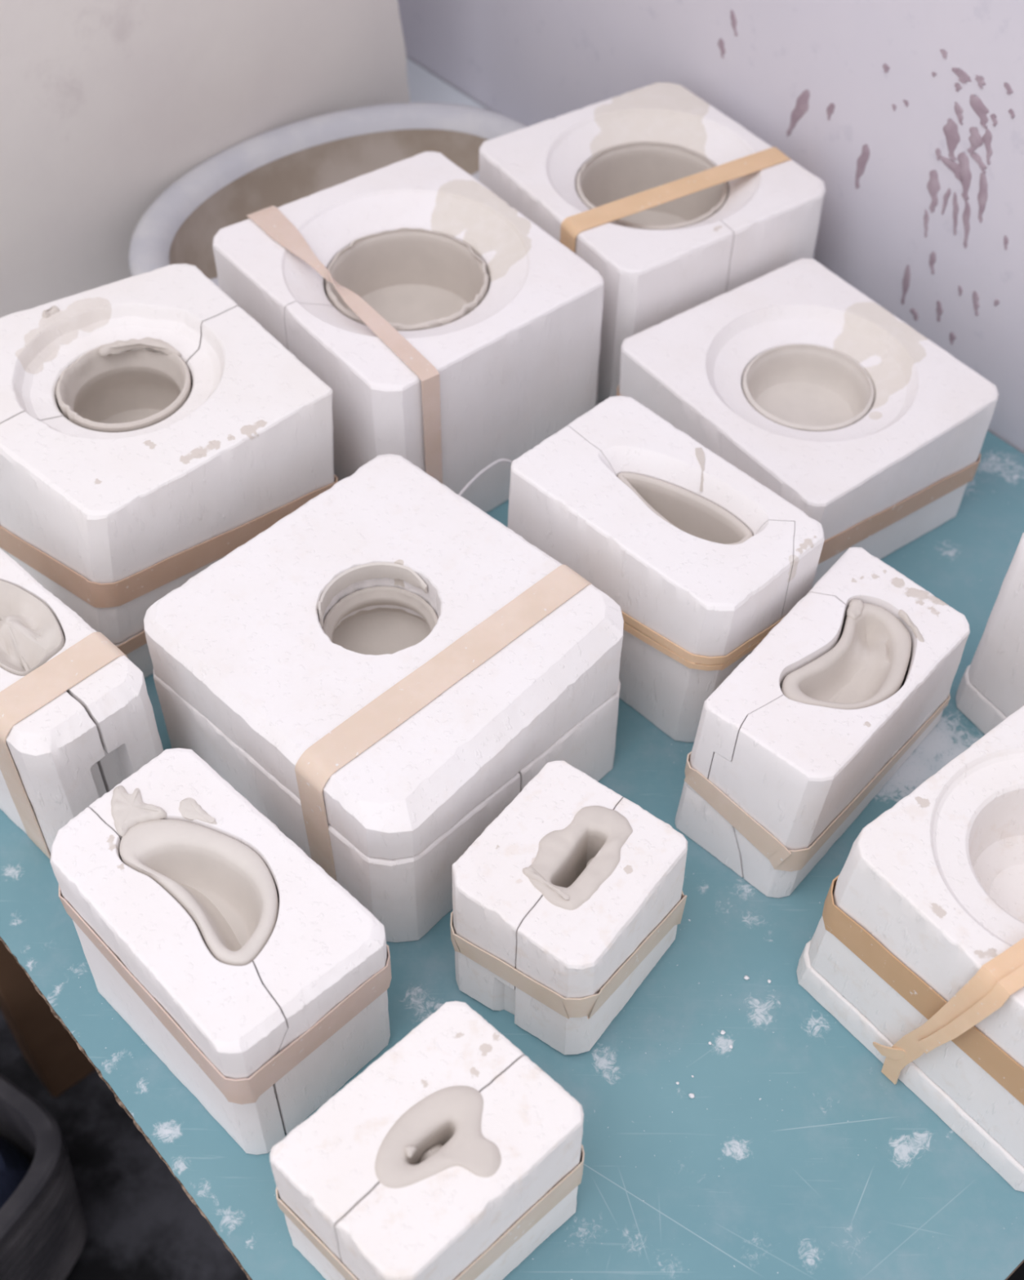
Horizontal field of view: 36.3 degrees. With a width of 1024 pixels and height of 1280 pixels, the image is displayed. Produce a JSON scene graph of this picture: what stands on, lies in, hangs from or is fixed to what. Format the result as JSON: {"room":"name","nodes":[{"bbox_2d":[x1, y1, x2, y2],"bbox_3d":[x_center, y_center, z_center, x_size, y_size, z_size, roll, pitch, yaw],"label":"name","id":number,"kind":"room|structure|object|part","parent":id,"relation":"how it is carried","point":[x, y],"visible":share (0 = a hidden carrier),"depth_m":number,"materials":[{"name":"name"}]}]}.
{"room":"pottery studio","nodes":[
{"label":"pottery studio","id":0,"kind":"room"},
{"bbox_2d":[0,0,409,317],"bbox_3d":[-0.886,-0.300,0.969,2.160,0.900,0.023,-36,59,-27],"label":"wall","id":1,"kind":"structure","parent":0,"point":[105,104],"depth_m":1.52,"materials":[{"name":"beige paint"}]},
{"bbox_2d":[0,1009,1023,1279],"bbox_3d":[-0.010,0.677,1.716,5.000,0.050,5.000,1,49,0],"label":"floor","id":2,"kind":"structure","parent":0,"point":[141,1224],"depth_m":1.73,"materials":[{"name":"concrete"}]},
{"bbox_2d":[0,1074,86,1279],"bbox_3d":[-0.601,0.602,1.567,0.261,0.261,0.300,26,54,20],"label":"bin","id":3,"kind":"object","parent":2,"relation":"on","point":[43,1227],"visible":0.9,"depth_m":1.52,"materials":[{"name":"plastic"}]},
{"bbox_2d":[0,1136,31,1208],"bbox_3d":[-0.600,0.581,1.542,0.193,0.130,0.233,26,54,20],"label":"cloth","id":4,"kind":"object","parent":3,"relation":"in","point":[14,1166],"visible":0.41,"depth_m":1.53,"materials":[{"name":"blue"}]},
{"bbox_2d":[0,57,1023,1279],"bbox_3d":[-0.051,0.162,1.649,0.986,0.720,1.400,-33,57,-25],"label":"work table","id":5,"kind":"object","parent":2,"relation":"on","point":[793,1155],"visible":0.13,"depth_m":1.06,"materials":[{"name":"teal laminate"}]},
{"bbox_3d":[-0.521,0.267,1.570,0.070,0.696,0.070,-33,57,-25],"label":"leg","id":6,"kind":"part","parent":5,"relation":"part of","materials":[{"name":"brown wood"}]},
{"bbox_2d":[0,548,163,855],"bbox_3d":[-0.357,0.051,1.162,0.203,0.160,0.101,36,58,26],"label":"mold","id":7,"kind":"object","parent":5,"relation":"on","point":[75,748],"visible":0.63,"depth_m":1.08,"materials":[{"name":"white ceramic"}]},
{"bbox_2d":[0,580,65,675],"bbox_3d":[-0.362,0.002,1.130,0.105,0.052,0.060,28,55,21],"label":"clay piece","id":8,"kind":"object","parent":7,"relation":"in","point":[31,634],"visible":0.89,"depth_m":1.11,"materials":[{"name":"beige ceramic"}]},
{"bbox_2d":[0,631,128,859],"bbox_3d":[-0.317,0.079,1.137,0.031,0.162,0.103,37,59,27],"label":"rubber band","id":9,"kind":"object","parent":7,"relation":"attached to","point":[28,694],"visible":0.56,"depth_m":1.08,"materials":[{"name":"beige rubber"}]},
{"bbox_2d":[0,263,334,678],"bbox_3d":[-0.329,-0.147,1.305,0.276,0.200,0.287,-33,58,-26],"label":"mold","id":10,"kind":"object","parent":5,"relation":"on","point":[252,436],"visible":0.74,"depth_m":1.21,"materials":[{"name":"white ceramic"}]},
{"bbox_2d":[41,306,191,432],"bbox_3d":[-0.318,-0.190,1.272,0.132,0.103,0.132,1,49,0],"label":"clay piece","id":11,"kind":"object","parent":10,"relation":"in","point":[119,386],"visible":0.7,"depth_m":1.28,"materials":[{"name":"beige ceramic"}]},
{"bbox_2d":[115,631,146,654],"bbox_3d":[-0.332,-0.115,1.342,0.272,0.017,0.280,-33,57,-25],"label":"rubber band","id":12,"kind":"object","parent":10,"relation":"attached to","point":[135,642],"visible":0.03,"depth_m":1.24,"materials":[{"name":"beige rubber"}]},
{"bbox_2d":[0,475,337,608],"bbox_3d":[-0.328,-0.143,1.311,0.269,0.073,0.282,-34,58,-26],"label":"rubber band","id":13,"kind":"object","parent":10,"relation":"attached to","point":[117,593],"visible":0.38,"depth_m":1.22,"materials":[{"name":"beige rubber"}]},
{"bbox_2d":[49,747,390,1155],"bbox_3d":[-0.193,0.205,1.038,0.213,0.152,0.128,37,59,27],"label":"mold","id":14,"kind":"object","parent":5,"relation":"on","point":[323,944],"visible":0.83,"depth_m":0.98,"materials":[{"name":"white ceramic"}]},
{"bbox_2d":[111,785,279,965],"bbox_3d":[-0.202,0.163,1.021,0.064,0.082,0.161,-37,59,-27],"label":"clay piece","id":15,"kind":"object","parent":14,"relation":"in","point":[228,891],"visible":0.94,"depth_m":1.00,"materials":[{"name":"grey ceramic"}]},
{"bbox_2d":[58,884,391,1104],"bbox_3d":[-0.191,0.186,1.019,0.131,0.034,0.211,-36,59,-27],"label":"rubber band","id":16,"kind":"object","parent":14,"relation":"attached to","point":[241,1091],"visible":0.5,"depth_m":0.97,"materials":[{"name":"beige rubber"}]},
{"bbox_2d":[128,102,528,287],"bbox_3d":[-0.190,-0.424,1.601,0.458,0.110,0.226,-31,56,-24],"label":"oval basin","id":17,"kind":"object","parent":5,"relation":"on","point":[279,166],"visible":0.34,"depth_m":1.62,"materials":[{"name":"white ceramic"}]},
{"bbox_3d":[-0.189,-0.422,1.604,0.382,0.091,0.151,-30,56,-24],"label":"bowl","id":18,"kind":"part","parent":17,"relation":"part of","materials":[{"name":"ceramic"}]},
{"bbox_2d":[143,453,623,942],"bbox_3d":[-0.091,0.035,1.179,0.278,0.160,0.259,36,58,26],"label":"mold","id":19,"kind":"object","parent":5,"relation":"on","point":[247,675],"visible":0.85,"depth_m":1.10,"materials":[{"name":"white ceramic"}]},
{"bbox_2d":[317,562,438,654],"bbox_3d":[-0.096,-0.001,1.151,0.106,0.081,0.106,1,49,0],"label":"clay piece","id":20,"kind":"object","parent":19,"relation":"in","point":[380,630],"visible":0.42,"depth_m":1.17,"materials":[{"name":"beige ceramic"}]},
{"bbox_2d":[294,564,591,880],"bbox_3d":[-0.043,0.070,1.149,0.260,0.162,0.028,-37,59,-27],"label":"rubber band","id":21,"kind":"object","parent":19,"relation":"on","point":[320,761],"visible":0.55,"depth_m":1.08,"materials":[{"name":"beige rubber"}]},
{"bbox_2d":[212,151,604,512],"bbox_3d":[-0.091,-0.265,1.413,0.242,0.193,0.271,-31,56,-24],"label":"mold","id":22,"kind":"object","parent":5,"relation":"on","point":[515,371],"visible":0.68,"depth_m":1.33,"materials":[{"name":"white ceramic"}]},
{"bbox_2d":[246,205,442,484],"bbox_3d":[-0.145,-0.234,1.381,0.027,0.197,0.275,-28,55,-22],"label":"rubber band","id":23,"kind":"object","parent":22,"relation":"attached to","point":[270,220],"visible":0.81,"depth_m":1.29,"materials":[{"name":"beige rubber"}]},
{"bbox_2d":[324,227,489,331],"bbox_3d":[-0.091,-0.290,1.379,0.143,0.078,0.143,1,49,0],"label":"clay piece","id":24,"kind":"object","parent":22,"relation":"in","point":[415,279],"visible":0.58,"depth_m":1.41,"materials":[{"name":"beige ceramic"}]},
{"bbox_2d":[269,1000,583,1279],"bbox_3d":[-0.047,0.326,0.944,0.153,0.140,0.113,-35,58,-27],"label":"mold","id":25,"kind":"object","parent":5,"relation":"on","point":[434,1227],"visible":0.94,"depth_m":0.89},
{"bbox_2d":[275,1144,584,1279],"bbox_3d":[-0.048,0.328,0.946,0.156,0.032,0.115,-35,58,-27],"label":"rubber band","id":26,"kind":"object","parent":25,"relation":"attached to","point":[573,1179],"visible":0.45,"depth_m":0.92,"materials":[{"name":"beige rubber"}]},
{"bbox_2d":[374,1085,501,1187],"bbox_3d":[-0.044,0.294,0.904,0.072,0.044,0.056,-5,50,-5],"label":"clay piece","id":27,"kind":"object","parent":25,"relation":"in","point":[441,1131],"visible":0.99,"depth_m":0.89,"materials":[{"name":"beige ceramic"}]},
{"bbox_2d":[458,458,512,496],"bbox_3d":[-0.025,-0.112,1.355,0.092,0.079,0.017,-36,59,-27],"label":"cord","id":28,"kind":"object","parent":5,"relation":"on","point":[486,468],"visible":0.41,"depth_m":1.33,"materials":[{"name":"white plastic"}]},
{"bbox_2d":[452,760,687,1054],"bbox_3d":[0.036,0.185,1.072,0.117,0.130,0.133,30,55,23],"label":"mold","id":29,"kind":"object","parent":5,"relation":"on","point":[496,908],"visible":0.89,"depth_m":1.02,"materials":[{"name":"white ceramic"}]},
{"bbox_2d":[449,889,686,1018],"bbox_3d":[0.038,0.188,1.075,0.119,0.056,0.135,30,55,23],"label":"rubber band","id":30,"kind":"object","parent":29,"relation":"attached to","point":[568,1007],"visible":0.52,"depth_m":1.03,"materials":[{"name":"beige rubber"}]},
{"bbox_2d":[522,805,632,910],"bbox_3d":[0.045,0.153,1.041,0.053,0.050,0.084,33,57,25],"label":"clay piece","id":31,"kind":"object","parent":29,"relation":"in","point":[571,864],"visible":0.96,"depth_m":1.03,"materials":[{"name":"grey ceramic"}]},
{"bbox_2d":[479,82,825,405],"bbox_3d":[0.130,-0.380,1.521,0.241,0.183,0.246,-27,55,-22],"label":"mold","id":32,"kind":"object","parent":5,"relation":"on","point":[768,220],"visible":0.57,"depth_m":1.43,"materials":[{"name":"white ceramic"}]},
{"bbox_2d":[575,142,727,229],"bbox_3d":[0.131,-0.400,1.498,0.143,0.089,0.143,1,49,0],"label":"clay piece","id":33,"kind":"object","parent":32,"relation":"in","point":[615,173],"visible":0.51,"depth_m":1.52,"materials":[{"name":"beige ceramic"}]},
{"bbox_2d":[560,146,791,253],"bbox_3d":[0.153,-0.353,1.497,0.242,0.184,0.024,-24,54,-20],"label":"rubber band","id":34,"kind":"object","parent":32,"relation":"attached to","point":[571,226],"visible":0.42,"depth_m":1.42,"materials":[{"name":"beige rubber"}]},
{"bbox_2d":[507,395,824,742],"bbox_3d":[0.115,-0.054,1.248,0.129,0.174,0.225,-36,59,-27],"label":"mold","id":35,"kind":"object","parent":5,"relation":"on","point":[567,499],"visible":0.83,"depth_m":1.18,"materials":[{"name":"white ceramic"}]},
{"bbox_2d":[617,447,752,544],"bbox_3d":[0.131,-0.081,1.218,0.068,0.095,0.108,-18,52,-16],"label":"clay piece","id":36,"kind":"object","parent":35,"relation":"in","point":[688,512],"visible":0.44,"depth_m":1.21,"materials":[{"name":"beige ceramic"}]},
{"bbox_2d":[622,622,764,671],"bbox_3d":[0.113,-0.055,1.246,0.130,0.041,0.227,-36,59,-27],"label":"rubber band","id":37,"kind":"object","parent":35,"relation":"attached to","point":[628,628],"visible":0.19,"depth_m":1.17,"materials":[{"name":"beige rubber"}]},
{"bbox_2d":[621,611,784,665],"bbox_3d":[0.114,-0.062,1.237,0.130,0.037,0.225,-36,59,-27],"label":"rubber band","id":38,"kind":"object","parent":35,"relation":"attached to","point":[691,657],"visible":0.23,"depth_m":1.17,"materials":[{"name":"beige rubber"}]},
{"bbox_2d":[688,1093,694,1097],"bbox_3d":[0.121,0.307,1.053,0.003,0.002,0.004,-22,53,-19],"label":"crumb","id":39,"kind":"object","parent":5,"relation":"on","point":[691,1095],"visible":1,"depth_m":1.05,"materials":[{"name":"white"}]},
{"bbox_2d":[618,258,998,588],"bbox_3d":[0.255,-0.187,1.388,0.228,0.137,0.253,-29,56,-23],"label":"mold","id":40,"kind":"object","parent":5,"relation":"on","point":[928,420],"visible":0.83,"depth_m":1.33,"materials":[{"name":"white ceramic"}]},
{"bbox_2d":[616,385,980,564],"bbox_3d":[0.253,-0.185,1.391,0.228,0.041,0.251,-29,56,-23],"label":"rubber band","id":41,"kind":"object","parent":40,"relation":"attached to","point":[840,542],"visible":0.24,"depth_m":1.33,"materials":[{"name":"beige rubber"}]},
{"bbox_2d":[741,343,874,431],"bbox_3d":[0.256,-0.206,1.364,0.113,0.043,0.113,1,49,0],"label":"clay piece","id":42,"kind":"object","parent":40,"relation":"in","point":[811,388],"visible":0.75,"depth_m":1.38,"materials":[{"name":"beige ceramic"}]},
{"bbox_2d":[675,546,969,897],"bbox_3d":[0.238,0.055,1.178,0.114,0.142,0.240,34,57,25],"label":"mold","id":43,"kind":"object","parent":5,"relation":"on","point":[793,766],"visible":0.8,"depth_m":1.12,"materials":[{"name":"white ceramic"}]},
{"bbox_2d":[684,693,950,871],"bbox_3d":[0.236,0.067,1.190,0.111,0.050,0.237,33,57,25],"label":"rubber band","id":44,"kind":"object","parent":43,"relation":"attached to","point":[780,858],"visible":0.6,"depth_m":1.13,"materials":[{"name":"beige rubber"}]},
{"bbox_2d":[781,599,924,709],"bbox_3d":[0.249,0.036,1.147,0.068,0.074,0.121,31,56,23],"label":"clay piece","id":45,"kind":"object","parent":43,"relation":"in","point":[868,664],"visible":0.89,"depth_m":1.14,"materials":[{"name":"beige ceramic"}]},
{"bbox_2d":[795,705,1023,1191],"bbox_3d":[0.350,0.195,1.041,0.222,0.170,0.217,-31,56,-24],"label":"mold","id":46,"kind":"object","parent":5,"relation":"on","point":[936,878],"visible":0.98,"depth_m":1.00,"materials":[{"name":"white ceramic"}]},
{"bbox_2d":[822,875,1023,1105],"bbox_3d":[0.352,0.184,1.027,0.218,0.044,0.215,-31,56,-24],"label":"rubber band","id":47,"kind":"object","parent":46,"relation":"attached to","point":[986,1054],"visible":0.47,"depth_m":0.99,"materials":[{"name":"beige rubber"}]},
{"bbox_2d":[872,937,1023,1084],"bbox_3d":[0.363,0.206,1.027,0.238,0.174,0.062,-23,53,-19],"label":"rubber band","id":48,"kind":"object","parent":46,"relation":"attached to","point":[988,990],"visible":1,"depth_m":0.95,"materials":[{"name":"beige rubber"}]},
{"bbox_2d":[955,532,1023,734],"bbox_3d":[0.448,-0.005,1.200,0.143,0.190,0.118,-25,54,-20],"label":"mold","id":49,"kind":"object","parent":5,"relation":"on","point":[990,689],"visible":0.86,"depth_m":1.20,"materials":[{"name":"white ceramic"}]},
{"bbox_2d":[397,0,1023,453],"bbox_3d":[0.715,-0.284,1.054,0.101,2.220,2.550,-33,57,-25],"label":"wall","id":50,"kind":"structure","parent":0,"point":[908,114],"depth_m":1.45,"materials":[{"name":"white paint"}]}
]}

